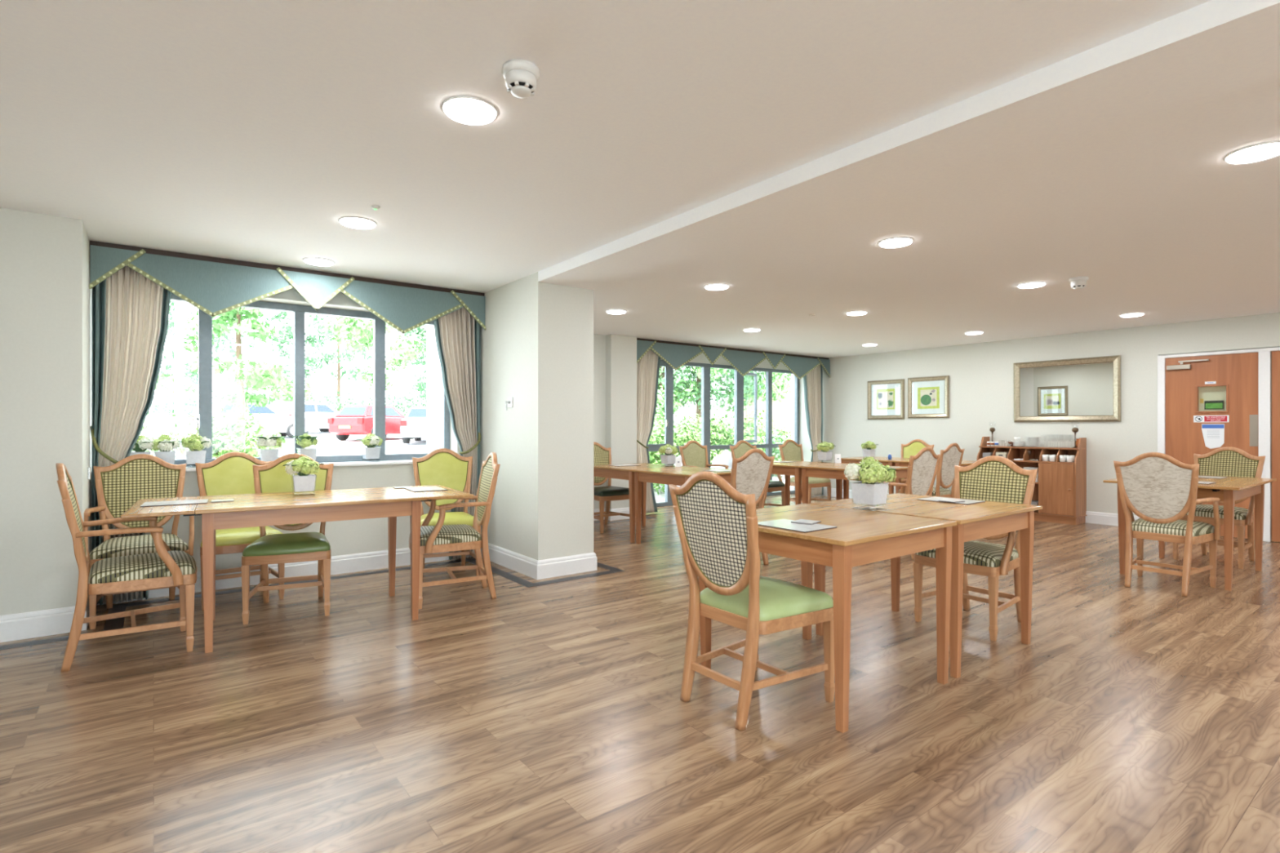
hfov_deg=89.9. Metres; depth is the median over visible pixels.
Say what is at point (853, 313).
recessed light
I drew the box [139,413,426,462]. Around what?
car park
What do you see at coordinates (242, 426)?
shrub
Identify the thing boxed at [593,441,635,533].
dining chair
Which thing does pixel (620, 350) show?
wall
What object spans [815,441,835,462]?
flower vase
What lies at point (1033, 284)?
recessed light
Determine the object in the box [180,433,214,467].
flower vase
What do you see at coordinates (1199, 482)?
placemat
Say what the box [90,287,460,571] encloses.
wall
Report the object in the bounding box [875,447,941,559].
armchair
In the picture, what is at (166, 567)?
armchair
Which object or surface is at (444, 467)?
dining chair
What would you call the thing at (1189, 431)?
door
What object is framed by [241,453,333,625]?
dining chair
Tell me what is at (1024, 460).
shelf
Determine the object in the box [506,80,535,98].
vent
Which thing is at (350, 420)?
car
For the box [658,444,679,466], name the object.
flower vase
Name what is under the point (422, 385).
tree
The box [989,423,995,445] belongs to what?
candle stand
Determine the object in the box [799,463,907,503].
dining table
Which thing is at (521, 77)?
smoke detector
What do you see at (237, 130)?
ceiling
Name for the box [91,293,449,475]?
window
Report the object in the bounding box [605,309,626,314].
recessed light
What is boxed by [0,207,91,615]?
wall
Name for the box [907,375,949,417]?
framed picture
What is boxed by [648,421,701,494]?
shrub
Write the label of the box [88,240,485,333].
pelmet
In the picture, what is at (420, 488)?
placemat
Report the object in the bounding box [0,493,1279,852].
floor
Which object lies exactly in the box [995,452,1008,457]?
storage box
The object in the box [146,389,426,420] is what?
hedge
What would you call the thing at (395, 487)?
coaster
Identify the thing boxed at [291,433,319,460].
flower vase
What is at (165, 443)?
flower vase
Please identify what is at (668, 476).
dining table
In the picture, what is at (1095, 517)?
baseboard
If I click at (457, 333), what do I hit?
curtain
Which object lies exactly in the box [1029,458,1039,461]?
tray
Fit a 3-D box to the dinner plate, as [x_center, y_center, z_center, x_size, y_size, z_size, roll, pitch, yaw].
[5.113,0.142,8.332,0.180,0.013,0.180,0,0,-37]
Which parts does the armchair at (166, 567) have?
frame, leg, backrest, leg, armrest, armrest, seat frame, seat, arm post, arm post, leg, leg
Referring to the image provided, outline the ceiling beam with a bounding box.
[537,0,1279,289]
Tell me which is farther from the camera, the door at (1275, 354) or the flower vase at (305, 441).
the door at (1275, 354)
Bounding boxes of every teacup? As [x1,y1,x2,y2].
[1013,436,1020,441]
[1041,454,1048,461]
[1048,454,1056,462]
[1058,455,1066,462]
[1065,455,1073,462]
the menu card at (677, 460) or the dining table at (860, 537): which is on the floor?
the dining table at (860, 537)
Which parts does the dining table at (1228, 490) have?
leg, leg, leg, leg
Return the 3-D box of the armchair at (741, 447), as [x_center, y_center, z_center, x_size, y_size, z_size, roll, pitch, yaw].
[1.563,0.695,8.493,0.580,1.017,0.587,0,0,-37]
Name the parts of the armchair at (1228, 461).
leg, leg, seat frame, seat, backrest, frame, leg, arm post, leg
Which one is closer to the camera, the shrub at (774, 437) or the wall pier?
the wall pier
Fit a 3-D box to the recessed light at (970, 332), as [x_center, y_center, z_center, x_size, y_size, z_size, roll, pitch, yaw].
[4.192,-1.171,8.040,0.210,0.018,0.210,0,0,-37]
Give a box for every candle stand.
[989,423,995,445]
[1071,422,1079,448]
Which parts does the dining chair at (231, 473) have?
leg, leg, seat frame, backrest, frame, seat, leg, leg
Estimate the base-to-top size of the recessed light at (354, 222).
0.018 m
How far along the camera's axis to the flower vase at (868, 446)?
8.86 m
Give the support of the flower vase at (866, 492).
on the dining table at (977, 521)
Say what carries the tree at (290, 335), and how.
on the car park
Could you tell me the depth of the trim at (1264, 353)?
6.71 m
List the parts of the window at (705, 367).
casement frame, casement frame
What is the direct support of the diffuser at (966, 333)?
attached to the recessed light at (970, 332)
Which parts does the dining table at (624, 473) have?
leg, leg, leg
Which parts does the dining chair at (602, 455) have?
backrest, leg, frame, leg, seat, seat frame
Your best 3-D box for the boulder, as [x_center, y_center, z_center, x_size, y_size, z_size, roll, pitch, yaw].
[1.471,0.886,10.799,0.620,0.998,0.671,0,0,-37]
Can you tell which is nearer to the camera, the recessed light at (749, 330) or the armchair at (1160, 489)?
the armchair at (1160, 489)
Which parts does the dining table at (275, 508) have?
leg, leg, leg, leg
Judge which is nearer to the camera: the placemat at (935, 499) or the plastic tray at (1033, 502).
the placemat at (935, 499)
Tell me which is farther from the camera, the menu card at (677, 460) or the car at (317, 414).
the car at (317, 414)
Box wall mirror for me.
[1013,355,1120,422]
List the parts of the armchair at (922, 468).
armrest, arm post, leg, panel, frame, leg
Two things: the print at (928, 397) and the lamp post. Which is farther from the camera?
the lamp post
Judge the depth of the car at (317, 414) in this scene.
31.18 m
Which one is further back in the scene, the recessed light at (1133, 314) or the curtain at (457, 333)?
the recessed light at (1133, 314)
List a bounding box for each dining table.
[120,484,473,653]
[593,462,690,542]
[631,466,731,544]
[698,503,956,733]
[771,460,842,506]
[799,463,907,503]
[810,493,1042,678]
[840,456,909,499]
[893,459,975,493]
[1102,475,1276,591]
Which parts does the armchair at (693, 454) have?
leg, frame, backrest, armrest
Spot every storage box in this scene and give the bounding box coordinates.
[982,452,993,457]
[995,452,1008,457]
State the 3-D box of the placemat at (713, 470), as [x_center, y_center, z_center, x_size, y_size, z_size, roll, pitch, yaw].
[0.791,0.440,6.401,0.220,0.005,0.220,0,0,-37]
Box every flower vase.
[128,435,155,456]
[149,434,181,464]
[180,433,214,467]
[253,433,285,462]
[283,456,324,496]
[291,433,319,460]
[355,433,382,462]
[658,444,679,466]
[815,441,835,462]
[844,456,896,511]
[861,440,878,458]
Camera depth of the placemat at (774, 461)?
7.99 m
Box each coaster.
[210,498,233,502]
[392,486,408,488]
[791,519,821,524]
[937,499,964,502]
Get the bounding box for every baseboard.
[0,506,629,642]
[822,487,1140,526]
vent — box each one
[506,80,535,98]
[1071,284,1085,288]
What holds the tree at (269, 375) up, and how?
on the car park
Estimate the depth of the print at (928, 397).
9.61 m
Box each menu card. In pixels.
[675,457,681,466]
[834,453,840,462]
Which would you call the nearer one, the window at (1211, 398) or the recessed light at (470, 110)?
the recessed light at (470, 110)
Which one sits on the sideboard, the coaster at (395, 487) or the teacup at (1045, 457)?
the teacup at (1045, 457)
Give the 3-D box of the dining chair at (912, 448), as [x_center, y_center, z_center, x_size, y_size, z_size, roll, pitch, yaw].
[3.835,0.695,9.189,0.587,1.017,0.496,0,0,-37]
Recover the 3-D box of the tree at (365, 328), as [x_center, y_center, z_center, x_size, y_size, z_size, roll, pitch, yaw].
[-14.692,-4.980,34.799,4.975,10.734,5.431,0,0,-41]
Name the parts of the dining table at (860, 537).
leg, leg, leg, leg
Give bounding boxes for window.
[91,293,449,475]
[648,360,799,506]
[1198,386,1226,411]
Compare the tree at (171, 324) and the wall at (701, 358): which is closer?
the wall at (701, 358)
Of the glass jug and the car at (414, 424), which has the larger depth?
the car at (414, 424)
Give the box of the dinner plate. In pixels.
[1025,436,1041,438]
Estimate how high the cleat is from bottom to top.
0.080 m
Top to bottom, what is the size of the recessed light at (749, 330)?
0.018 m
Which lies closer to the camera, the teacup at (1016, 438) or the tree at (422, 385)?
the teacup at (1016, 438)
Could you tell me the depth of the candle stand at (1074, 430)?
7.88 m
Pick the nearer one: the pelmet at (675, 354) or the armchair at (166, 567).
the armchair at (166, 567)
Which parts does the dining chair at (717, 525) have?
leg, panel, frame, leg, seat, seat frame, leg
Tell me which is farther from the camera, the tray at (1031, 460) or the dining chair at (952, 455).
the tray at (1031, 460)
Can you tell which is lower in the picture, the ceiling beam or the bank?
the bank
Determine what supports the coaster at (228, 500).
on the dining table at (275, 508)
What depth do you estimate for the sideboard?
7.98 m
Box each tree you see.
[155,306,317,446]
[156,300,257,390]
[260,310,326,386]
[305,315,373,411]
[322,315,426,391]
[396,324,426,401]
[653,365,727,434]
[657,365,765,430]
[715,368,791,412]
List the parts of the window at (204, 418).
handle, sill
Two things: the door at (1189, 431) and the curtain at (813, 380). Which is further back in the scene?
the curtain at (813, 380)
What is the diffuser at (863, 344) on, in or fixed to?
attached to the recessed light at (864, 344)
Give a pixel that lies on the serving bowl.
(1011, 443)
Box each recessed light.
[302,257,334,266]
[338,216,377,229]
[441,95,497,124]
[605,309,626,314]
[704,283,728,290]
[742,328,760,332]
[846,311,866,315]
[862,343,877,346]
[878,236,913,248]
[964,331,983,334]
[1017,281,1046,288]
[1120,312,1144,317]
[1223,141,1279,164]
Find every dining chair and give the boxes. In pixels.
[195,451,284,610]
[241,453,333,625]
[412,448,480,576]
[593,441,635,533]
[668,471,835,730]
[730,448,774,564]
[884,439,933,486]
[897,443,964,497]
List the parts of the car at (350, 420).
number plate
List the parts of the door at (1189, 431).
closer arm, name plate, red panel, push plate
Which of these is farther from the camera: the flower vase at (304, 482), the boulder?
the boulder
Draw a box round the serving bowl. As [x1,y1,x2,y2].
[1007,441,1013,446]
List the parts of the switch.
plate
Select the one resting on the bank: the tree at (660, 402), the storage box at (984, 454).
the tree at (660, 402)
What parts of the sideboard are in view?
panel, panel, cupboard door, moulding, panel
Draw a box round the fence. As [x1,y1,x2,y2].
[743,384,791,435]
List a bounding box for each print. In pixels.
[876,388,894,409]
[917,386,939,408]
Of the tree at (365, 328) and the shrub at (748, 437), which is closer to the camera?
the shrub at (748, 437)
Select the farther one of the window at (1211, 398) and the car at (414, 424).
the car at (414, 424)
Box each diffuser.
[862,344,876,346]
[965,332,982,334]
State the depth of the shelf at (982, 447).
8.38 m
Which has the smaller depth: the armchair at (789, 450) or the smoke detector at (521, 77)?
the smoke detector at (521, 77)
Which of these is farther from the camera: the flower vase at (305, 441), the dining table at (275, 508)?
the flower vase at (305, 441)
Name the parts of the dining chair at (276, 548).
leg, leg, seat frame, seat, backrest, frame, leg, leg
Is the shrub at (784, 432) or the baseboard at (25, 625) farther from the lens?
the shrub at (784, 432)
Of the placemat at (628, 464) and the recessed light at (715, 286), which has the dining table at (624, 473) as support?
the placemat at (628, 464)
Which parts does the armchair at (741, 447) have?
backrest, frame, seat frame, seat, arm post, leg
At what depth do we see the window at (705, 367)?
10.59 m
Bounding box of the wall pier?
[480,271,593,560]
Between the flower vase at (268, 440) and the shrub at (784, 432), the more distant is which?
the shrub at (784, 432)
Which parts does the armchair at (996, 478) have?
leg, leg, seat, seat frame, leg, backrest, frame, arm post, leg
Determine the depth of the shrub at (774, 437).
14.69 m
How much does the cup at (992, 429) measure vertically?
0.062 m
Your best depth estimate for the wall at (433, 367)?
7.20 m
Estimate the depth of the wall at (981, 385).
8.71 m
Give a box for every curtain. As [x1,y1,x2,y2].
[90,265,171,605]
[433,306,480,559]
[636,349,660,514]
[803,364,823,496]
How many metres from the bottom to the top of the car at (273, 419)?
1.470 m
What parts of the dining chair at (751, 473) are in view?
leg, panel, frame, leg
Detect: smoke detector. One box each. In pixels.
[502,58,539,98]
[1069,276,1088,288]
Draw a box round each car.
[191,402,311,438]
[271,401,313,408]
[276,403,338,433]
[327,404,414,439]
[400,407,426,443]
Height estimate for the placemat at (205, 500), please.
0.005 m
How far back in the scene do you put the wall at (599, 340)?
8.23 m
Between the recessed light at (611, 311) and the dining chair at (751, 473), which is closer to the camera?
the dining chair at (751, 473)
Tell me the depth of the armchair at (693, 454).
8.66 m
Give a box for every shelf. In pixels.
[977,458,1074,464]
[978,445,1086,449]
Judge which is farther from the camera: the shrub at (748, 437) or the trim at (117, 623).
the shrub at (748, 437)
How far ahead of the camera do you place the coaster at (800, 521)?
2.90 m
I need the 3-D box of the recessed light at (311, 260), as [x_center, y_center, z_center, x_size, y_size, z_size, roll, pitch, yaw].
[-2.365,-1.211,4.721,0.210,0.018,0.210,0,0,-37]
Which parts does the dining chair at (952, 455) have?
seat, leg, seat frame, panel, frame, leg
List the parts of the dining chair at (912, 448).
backrest, frame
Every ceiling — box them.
[0,0,1210,293]
[593,77,1279,358]
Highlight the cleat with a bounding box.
[87,466,91,479]
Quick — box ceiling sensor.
[370,204,379,209]
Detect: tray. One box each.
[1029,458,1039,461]
[1031,500,1038,505]
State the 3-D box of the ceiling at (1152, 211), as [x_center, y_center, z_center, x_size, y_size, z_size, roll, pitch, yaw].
[3.847,-1.340,5.211,6.570,0.320,11.650,0,0,-37]
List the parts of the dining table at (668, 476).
leg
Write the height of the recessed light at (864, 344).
0.018 m
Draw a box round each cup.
[989,427,995,431]
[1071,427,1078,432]
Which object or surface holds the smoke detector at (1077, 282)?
attached to the ceiling at (1152, 211)
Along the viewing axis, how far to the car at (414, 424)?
25.03 m
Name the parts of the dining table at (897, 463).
leg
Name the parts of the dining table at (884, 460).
leg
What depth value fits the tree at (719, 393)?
17.29 m
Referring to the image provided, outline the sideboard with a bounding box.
[976,436,1087,524]
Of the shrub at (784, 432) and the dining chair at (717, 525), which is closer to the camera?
the dining chair at (717, 525)
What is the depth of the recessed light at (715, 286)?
5.34 m
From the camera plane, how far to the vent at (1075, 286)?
5.07 m
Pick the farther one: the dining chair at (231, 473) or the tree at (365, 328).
the tree at (365, 328)
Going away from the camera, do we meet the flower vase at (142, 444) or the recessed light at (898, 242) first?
the recessed light at (898, 242)
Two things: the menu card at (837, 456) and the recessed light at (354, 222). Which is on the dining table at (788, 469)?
the menu card at (837, 456)
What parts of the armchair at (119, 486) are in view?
arm post, leg, armrest, leg, seat, seat frame, frame, backrest, leg, arm post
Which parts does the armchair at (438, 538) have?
leg, arm post, arm post, seat, seat frame, armrest, armrest, leg, backrest, frame, leg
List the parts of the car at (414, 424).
number plate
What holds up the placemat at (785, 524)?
on the dining table at (860, 537)
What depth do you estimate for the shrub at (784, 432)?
15.41 m
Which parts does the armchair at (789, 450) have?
leg, frame, backrest, leg, leg, seat, seat frame, leg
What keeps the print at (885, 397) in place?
attached to the framed picture at (886, 398)
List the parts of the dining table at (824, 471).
leg, leg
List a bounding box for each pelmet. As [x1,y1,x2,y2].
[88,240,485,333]
[636,337,831,379]
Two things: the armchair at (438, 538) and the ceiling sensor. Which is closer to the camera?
the ceiling sensor
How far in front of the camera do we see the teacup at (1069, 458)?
7.87 m
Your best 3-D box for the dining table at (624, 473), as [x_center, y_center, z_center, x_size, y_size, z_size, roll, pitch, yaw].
[-0.017,0.822,7.168,0.840,0.757,0.870,0,0,-37]
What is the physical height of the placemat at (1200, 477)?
0.005 m
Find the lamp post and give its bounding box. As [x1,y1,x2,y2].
[173,301,184,459]
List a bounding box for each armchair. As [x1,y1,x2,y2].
[56,462,196,671]
[84,453,194,629]
[408,452,500,609]
[678,440,730,484]
[729,440,785,509]
[778,439,831,504]
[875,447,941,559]
[913,455,1037,641]
[1113,452,1220,596]
[1173,446,1265,568]
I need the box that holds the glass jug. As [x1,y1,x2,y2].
[1075,438,1079,447]
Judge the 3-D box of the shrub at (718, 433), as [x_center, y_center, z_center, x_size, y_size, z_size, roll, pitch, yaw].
[1.003,0.508,12.802,1.948,1.582,1.866,0,0,0]
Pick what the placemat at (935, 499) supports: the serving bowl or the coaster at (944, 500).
the coaster at (944, 500)
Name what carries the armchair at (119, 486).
on the floor
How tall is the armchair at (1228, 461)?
1.017 m
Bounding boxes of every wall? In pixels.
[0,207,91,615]
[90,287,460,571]
[426,324,441,453]
[593,333,605,509]
[605,333,636,508]
[660,352,789,370]
[791,312,1279,515]
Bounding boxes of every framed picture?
[867,378,904,419]
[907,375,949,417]
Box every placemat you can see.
[139,498,208,506]
[404,486,447,492]
[610,463,639,466]
[703,469,731,471]
[757,519,836,533]
[773,461,796,462]
[917,496,985,504]
[1198,475,1226,479]
[1198,481,1216,484]
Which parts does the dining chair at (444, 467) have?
leg, frame, backrest, seat, leg, leg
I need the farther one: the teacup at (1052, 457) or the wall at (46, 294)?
the teacup at (1052, 457)
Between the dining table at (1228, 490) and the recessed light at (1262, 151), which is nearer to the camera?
the recessed light at (1262, 151)
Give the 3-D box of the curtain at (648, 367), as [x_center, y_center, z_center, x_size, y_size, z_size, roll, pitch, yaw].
[0.075,0.023,8.768,0.542,2.325,0.125,0,0,-37]
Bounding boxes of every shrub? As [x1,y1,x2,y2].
[132,404,266,455]
[212,428,286,458]
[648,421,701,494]
[651,413,733,467]
[673,408,776,466]
[714,416,786,461]
[730,423,791,477]
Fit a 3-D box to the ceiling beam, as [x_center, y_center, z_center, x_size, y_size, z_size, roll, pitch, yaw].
[1.976,-1.320,1.813,0.520,0.360,8.500,0,0,-37]
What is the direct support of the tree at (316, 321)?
on the car park
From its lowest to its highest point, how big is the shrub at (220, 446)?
1.366 m
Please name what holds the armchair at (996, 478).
on the floor
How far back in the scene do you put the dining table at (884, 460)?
8.70 m
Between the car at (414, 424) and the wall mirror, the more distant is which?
the car at (414, 424)
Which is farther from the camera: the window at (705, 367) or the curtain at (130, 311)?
the window at (705, 367)
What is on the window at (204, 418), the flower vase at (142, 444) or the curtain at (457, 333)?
the flower vase at (142, 444)
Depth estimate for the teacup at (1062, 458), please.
7.93 m
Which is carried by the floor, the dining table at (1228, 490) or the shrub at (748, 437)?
the dining table at (1228, 490)
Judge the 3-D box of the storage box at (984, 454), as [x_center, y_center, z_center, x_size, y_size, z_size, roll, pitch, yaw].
[4.744,0.398,8.710,0.150,0.085,0.100,0,0,-37]
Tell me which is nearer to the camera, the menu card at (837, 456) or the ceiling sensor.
the ceiling sensor
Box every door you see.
[1165,351,1258,538]
[1271,351,1279,542]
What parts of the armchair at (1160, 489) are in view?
leg, arm post, leg, panel, frame, seat, seat frame, leg, armrest, leg, arm post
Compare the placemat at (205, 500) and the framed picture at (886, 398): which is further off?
the framed picture at (886, 398)
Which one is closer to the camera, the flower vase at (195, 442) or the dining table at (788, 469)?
the flower vase at (195, 442)
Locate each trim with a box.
[0,515,657,650]
[1157,346,1279,542]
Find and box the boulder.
[711,449,732,469]
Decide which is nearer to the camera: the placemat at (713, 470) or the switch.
the switch
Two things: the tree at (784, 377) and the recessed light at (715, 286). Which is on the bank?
the tree at (784, 377)
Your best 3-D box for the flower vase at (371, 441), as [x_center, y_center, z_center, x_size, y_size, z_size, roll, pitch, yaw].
[-2.299,0.177,5.459,0.201,0.245,0.194,0,0,4]
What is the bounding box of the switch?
[505,396,512,410]
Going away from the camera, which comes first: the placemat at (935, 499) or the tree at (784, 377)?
the placemat at (935, 499)
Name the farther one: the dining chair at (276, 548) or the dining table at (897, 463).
the dining table at (897, 463)
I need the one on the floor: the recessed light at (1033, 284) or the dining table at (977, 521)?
the dining table at (977, 521)
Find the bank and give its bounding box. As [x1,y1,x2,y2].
[653,402,791,502]

